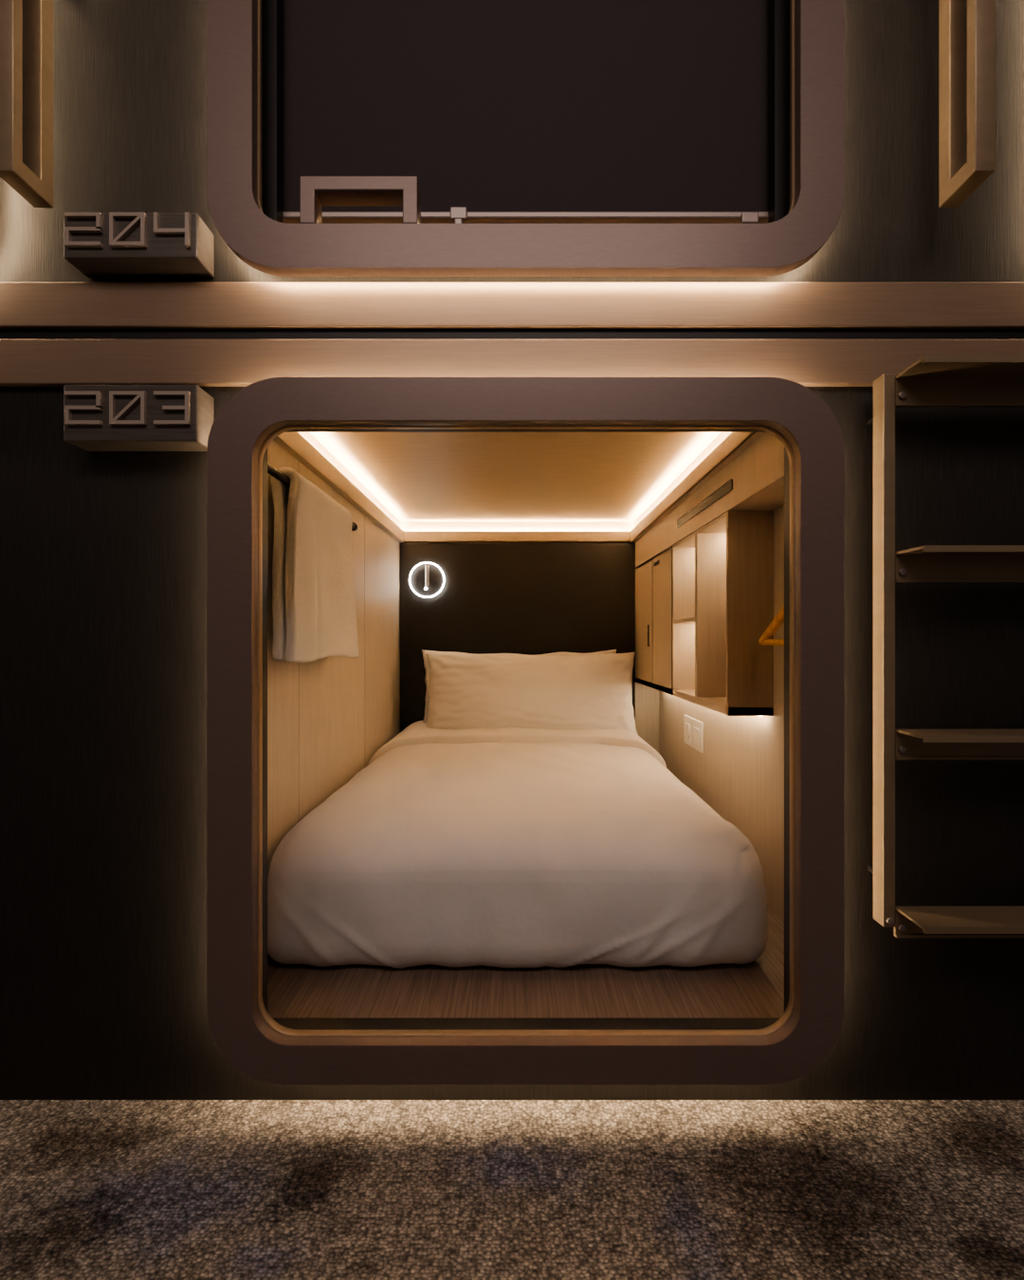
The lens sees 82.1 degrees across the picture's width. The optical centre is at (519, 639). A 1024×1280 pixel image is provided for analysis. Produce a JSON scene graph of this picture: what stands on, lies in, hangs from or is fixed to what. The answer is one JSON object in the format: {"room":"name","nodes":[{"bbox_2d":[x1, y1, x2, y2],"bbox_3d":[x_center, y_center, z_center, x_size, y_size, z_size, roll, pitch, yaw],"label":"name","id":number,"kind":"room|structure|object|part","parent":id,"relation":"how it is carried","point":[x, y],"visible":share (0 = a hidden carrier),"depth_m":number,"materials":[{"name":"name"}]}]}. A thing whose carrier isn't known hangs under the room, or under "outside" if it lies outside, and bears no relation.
{"room":"capsule hotel corridor","nodes":[
{"label":"capsule hotel corridor","id":0,"kind":"room"},
{"bbox_2d":[267,432,400,954],"bbox_3d":[-0.630,0.090,2.055,0.020,1.409,1.989,0,0,0],"label":"wall","id":1,"kind":"structure","parent":0,"point":[316,708],"depth_m":1.96,"materials":[{"name":"brown wood"}]},
{"bbox_2d":[267,463,357,530],"bbox_3d":[-0.584,-0.383,1.562,0.072,0.028,0.865,0,0,0],"label":"towel rail","id":2,"kind":"object","parent":1,"relation":"attached to","point":[271,470],"visible":0.19,"depth_m":1.37,"materials":[{"name":"grey metal"}]},
{"bbox_2d":[270,466,358,662],"bbox_3d":[-0.561,-0.179,1.650,0.080,0.473,0.534,0,0,0],"label":"bath towel","id":3,"kind":"object","parent":2,"relation":"hanging from","point":[314,603],"visible":0.99,"depth_m":1.48,"materials":[{"name":"white fabric"}]},
{"bbox_3d":[-0.562,-0.383,1.985,0.028,0.028,0.020,0,0,0],"label":"knob","id":4,"kind":"part","parent":2,"relation":"part of","materials":[{"name":"grey metal"}]},
{"bbox_2d":[364,514,365,767],"bbox_3d":[-0.620,0.138,2.001,0.001,1.275,0.702,0,0,0],"label":"trim","id":5,"kind":"structure","parent":1,"relation":"attached to","point":[364,515],"depth_m":2.35,"materials":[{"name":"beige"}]},
{"bbox_2d":[273,432,765,543],"bbox_3d":[0.052,-0.531,2.055,1.345,0.058,1.989,0,0,0],"label":"trim","id":6,"kind":"structure","parent":1,"relation":"attached to","point":[294,444],"depth_m":2.23,"materials":[{"name":"laminate"}]},
{"bbox_2d":[300,176,420,223],"bbox_3d":[-0.266,-0.727,0.989,0.194,0.078,0.038,0,0,0],"label":"handle","id":7,"kind":"object","parent":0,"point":[317,192],"visible":0.77,"depth_m":0.97,"materials":[{"name":"grey metal"}]},
{"bbox_2d":[0,0,1023,1099],"bbox_3d":[0.000,-0.644,1.045,4.800,2.900,0.030,0,0,0],"label":"wall","id":8,"kind":"structure","parent":0,"point":[103,554],"depth_m":1.03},
{"bbox_2d":[0,0,53,207],"bbox_3d":[-0.794,-1.000,0.967,0.032,0.559,0.127,0,0,0],"label":"grab rail","id":9,"kind":"object","parent":8,"relation":"attached to","point":[26,26],"visible":1,"depth_m":0.96,"materials":[{"name":"brown wood"}]},
{"bbox_2d":[63,384,213,451],"bbox_3d":[-0.646,-0.377,0.999,0.222,0.094,0.062,0,0,0],"label":"number sign","id":10,"kind":"object","parent":8,"relation":"attached to","point":[96,417],"visible":0.95,"depth_m":0.97,"materials":[{"name":"metal"}]},
{"bbox_2d":[63,212,213,277],"bbox_3d":[-0.646,-0.671,0.999,0.222,0.075,0.062,0,0,0],"label":"number sign","id":11,"kind":"object","parent":8,"relation":"attached to","point":[111,245],"visible":1,"depth_m":0.97,"materials":[{"name":"metal"}]},
{"bbox_2d":[0,282,1023,329],"bbox_3d":[0.000,-0.581,1.023,4.800,0.077,0.014,0,0,0],"label":"trim","id":12,"kind":"structure","parent":8,"relation":"attached to","point":[23,305],"depth_m":1.02,"materials":[{"name":"brown metal"}]},
{"bbox_2d":[0,339,1023,386],"bbox_3d":[0.000,-0.482,1.023,4.800,0.078,0.014,0,0,0],"label":"trim","id":13,"kind":"structure","parent":8,"relation":"attached to","point":[23,362],"depth_m":1.02,"materials":[{"name":"brown metal"}]},
{"bbox_2d":[0,329,1023,339],"bbox_3d":[0.000,-0.532,1.028,4.800,0.022,0.004,0,0,0],"label":"trim","id":14,"kind":"structure","parent":8,"relation":"attached to","point":[5,334],"depth_m":1.03,"materials":[{"name":"black rubber"}]},
{"bbox_2d":[206,377,843,1084],"bbox_3d":[0.010,0.150,1.016,1.052,1.168,0.091,0,0,0],"label":"frame","id":15,"kind":"object","parent":8,"relation":"attached to","point":[265,1049],"visible":1,"depth_m":0.97,"materials":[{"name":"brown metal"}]},
{"bbox_2d":[206,0,843,276],"bbox_3d":[0.010,-1.198,1.016,1.052,1.168,0.091,0,0,0],"label":"frame","id":16,"kind":"object","parent":8,"relation":"attached to","point":[234,27],"visible":1,"depth_m":0.97,"materials":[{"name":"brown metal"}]},
{"bbox_2d":[262,0,789,223],"bbox_3d":[0.011,-1.208,1.059,0.966,1.062,0.046,0,0,0],"label":"roller blind","id":17,"kind":"object","parent":8,"relation":"attached to","point":[501,111],"visible":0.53,"depth_m":1.07,"materials":[{"name":"fabric"}]},
{"bbox_2d":[866,355,1023,937],"bbox_3d":[0.820,0.025,0.965,0.440,0.930,0.130,0,0,0],"label":"ladder","id":18,"kind":"object","parent":8,"relation":"attached to","point":[931,381],"visible":1,"depth_m":0.97,"materials":[{"name":"brown metal"}]},
{"bbox_3d":[0.610,0.017,0.985,0.020,0.914,0.031,0,0,0],"label":"rail","id":19,"kind":"part","parent":18,"relation":"part of","materials":[{"name":"brown metal"}]},
{"bbox_2d":[938,0,995,207],"bbox_3d":[0.716,-1.000,0.967,0.032,0.559,0.127,0,0,0],"label":"grab rail","id":20,"kind":"object","parent":8,"relation":"attached to","point":[966,27],"visible":1,"depth_m":0.95,"materials":[{"name":"brown wood"}]},
{"bbox_2d":[0,1099,1023,1279],"bbox_3d":[0.000,0.831,-0.570,4.800,0.050,3.200,0,0,0],"label":"floor","id":21,"kind":"structure","parent":0,"point":[90,1189],"depth_m":0.86,"materials":[{"name":"carpet"}]},
{"bbox_2d":[310,432,720,521],"bbox_3d":[0.052,-0.622,2.066,1.385,0.015,2.009,0,0,0],"label":"ceiling","id":22,"kind":"structure","parent":0,"point":[416,476],"depth_m":2.12,"materials":[{"name":"laminate"}]},
{"bbox_2d":[634,432,762,543],"bbox_3d":[0.600,-0.558,2.055,0.010,0.112,1.989,0,0,0],"label":"cove","id":23,"kind":"object","parent":22,"relation":"attached to","point":[722,436],"visible":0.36,"depth_m":2.09,"materials":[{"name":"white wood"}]},
{"bbox_2d":[267,905,784,1018],"bbox_3d":[0.053,0.788,2.055,1.345,0.025,1.989,0,0,0],"label":"platform","id":24,"kind":"object","parent":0,"point":[755,989],"depth_m":1.30,"materials":[{"name":"brown wood"}]},
{"bbox_2d":[267,720,767,968],"bbox_3d":[-0.010,0.586,2.168,1.214,0.373,1.691,0,0,0],"label":"bed","id":25,"kind":"object","parent":24,"relation":"on","point":[510,847],"visible":0.94,"depth_m":1.35,"materials":[{"name":"white fabric"}]},
{"bbox_2d":[267,741,767,968],"bbox_3d":[-0.008,0.599,2.167,1.212,0.345,1.695,0,0,0],"label":"duvet","id":26,"kind":"object","parent":25,"relation":"on","point":[503,854],"depth_m":1.35,"materials":[{"name":"white fabric"}]},
{"bbox_2d":[421,649,616,722],"bbox_3d":[-0.002,0.268,2.929,0.980,0.443,0.157,0,0,0],"label":"bed pillow","id":27,"kind":"object","parent":25,"relation":"on","point":[561,653],"depth_m":2.94,"materials":[{"name":"white fabric"}]},
{"bbox_2d":[425,652,637,734],"bbox_3d":[0.053,0.268,2.786,1.010,0.421,0.242,0,0,0],"label":"bed pillow","id":28,"kind":"object","parent":25,"relation":"on","point":[480,690],"depth_m":2.70,"materials":[{"name":"white fabric"}]},
{"bbox_2d":[400,521,658,752],"bbox_3d":[0.052,0.090,3.060,1.385,1.409,0.020,0,0,0],"label":"wall","id":29,"kind":"structure","parent":0,"point":[647,698],"depth_m":3.05,"materials":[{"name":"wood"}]},
{"bbox_2d":[400,542,635,731],"bbox_3d":[-0.011,0.137,3.038,1.211,1.276,0.025,0,0,0],"label":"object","id":30,"kind":"structure","parent":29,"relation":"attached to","point":[530,598],"depth_m":3.02,"materials":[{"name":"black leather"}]},
{"bbox_2d":[408,562,444,597],"bbox_3d":[-0.472,-0.307,3.003,0.183,0.183,0.043,0,0,0],"label":"reading lamp","id":31,"kind":"object","parent":30,"relation":"attached to","point":[427,579],"visible":1,"depth_m":3.01,"materials":[{"name":"white plastic"}]},
{"bbox_3d":[-0.477,-0.324,2.990,0.007,0.115,0.007,0,0,0],"label":"stem","id":32,"kind":"part","parent":31,"relation":"part of","materials":[{"name":"white"}]},
{"bbox_2d":[635,432,784,567],"bbox_3d":[0.660,-0.436,2.055,0.130,0.132,1.989,0,0,0],"label":"wall","id":33,"kind":"structure","parent":0,"point":[757,474],"depth_m":1.63,"materials":[{"name":"laminate"}]},
{"bbox_2d":[676,478,732,528],"bbox_3d":[0.593,-0.434,1.925,0.004,0.032,0.570,0,0,0],"label":"air vent","id":34,"kind":"object","parent":33,"relation":"in","point":[727,486],"visible":1,"depth_m":1.86,"materials":[{"name":"brown metal"}]},
{"bbox_2d":[658,505,784,922],"bbox_3d":[0.735,0.090,2.055,0.020,1.409,1.989,0,0,0],"label":"wall","id":35,"kind":"structure","parent":0,"point":[739,773],"depth_m":1.87,"materials":[{"name":"brown wood"}]},
{"bbox_2d":[684,714,703,752],"bbox_3d":[0.718,0.380,2.399,0.015,0.121,0.248,0,0,0],"label":"wall switch","id":36,"kind":"object","parent":35,"relation":"attached to","point":[693,727],"visible":1,"depth_m":2.39,"materials":[{"name":"white plastic"}]},
{"bbox_3d":[0.720,0.385,2.499,0.010,0.120,0.118,0,0,0],"label":"plate","id":37,"kind":"part","parent":36,"relation":"part of","materials":[{"name":"white plastic"}]},
{"bbox_3d":[0.720,0.385,2.374,0.010,0.120,0.118,0,0,0],"label":"plate","id":38,"kind":"part","parent":36,"relation":"part of","materials":[{"name":"white plastic"}]},
{"bbox_2d":[635,510,773,716],"bbox_3d":[0.658,-0.074,2.070,0.134,0.592,1.960,0,0,0],"label":"storage cabinet","id":39,"kind":"object","parent":35,"relation":"attached to","point":[704,602],"visible":0.99,"depth_m":1.97,"materials":[{"name":"laminate"}]},
{"bbox_2d":[673,617,694,622],"bbox_3d":[0.661,-0.071,2.138,0.128,0.013,0.285,0,0,0],"label":"niche shelf","id":40,"kind":"object","parent":39,"relation":"attached to","point":[675,619],"depth_m":2.18,"materials":[{"name":"laminate"}]},
{"bbox_3d":[0.659,-0.076,1.685,0.131,0.587,0.015,0,0,0],"label":"panel","id":41,"kind":"part","parent":39,"relation":"part of","materials":[{"name":"brown wood"}]},
{"bbox_2d":[758,605,784,645],"bbox_3d":[0.693,-0.083,1.420,0.065,0.197,0.432,0,0,0],"label":"hanger","id":42,"kind":"object","parent":35,"relation":"attached to","point":[765,639],"visible":0.25,"depth_m":1.55,"materials":[{"name":"brown wood"}]}
]}

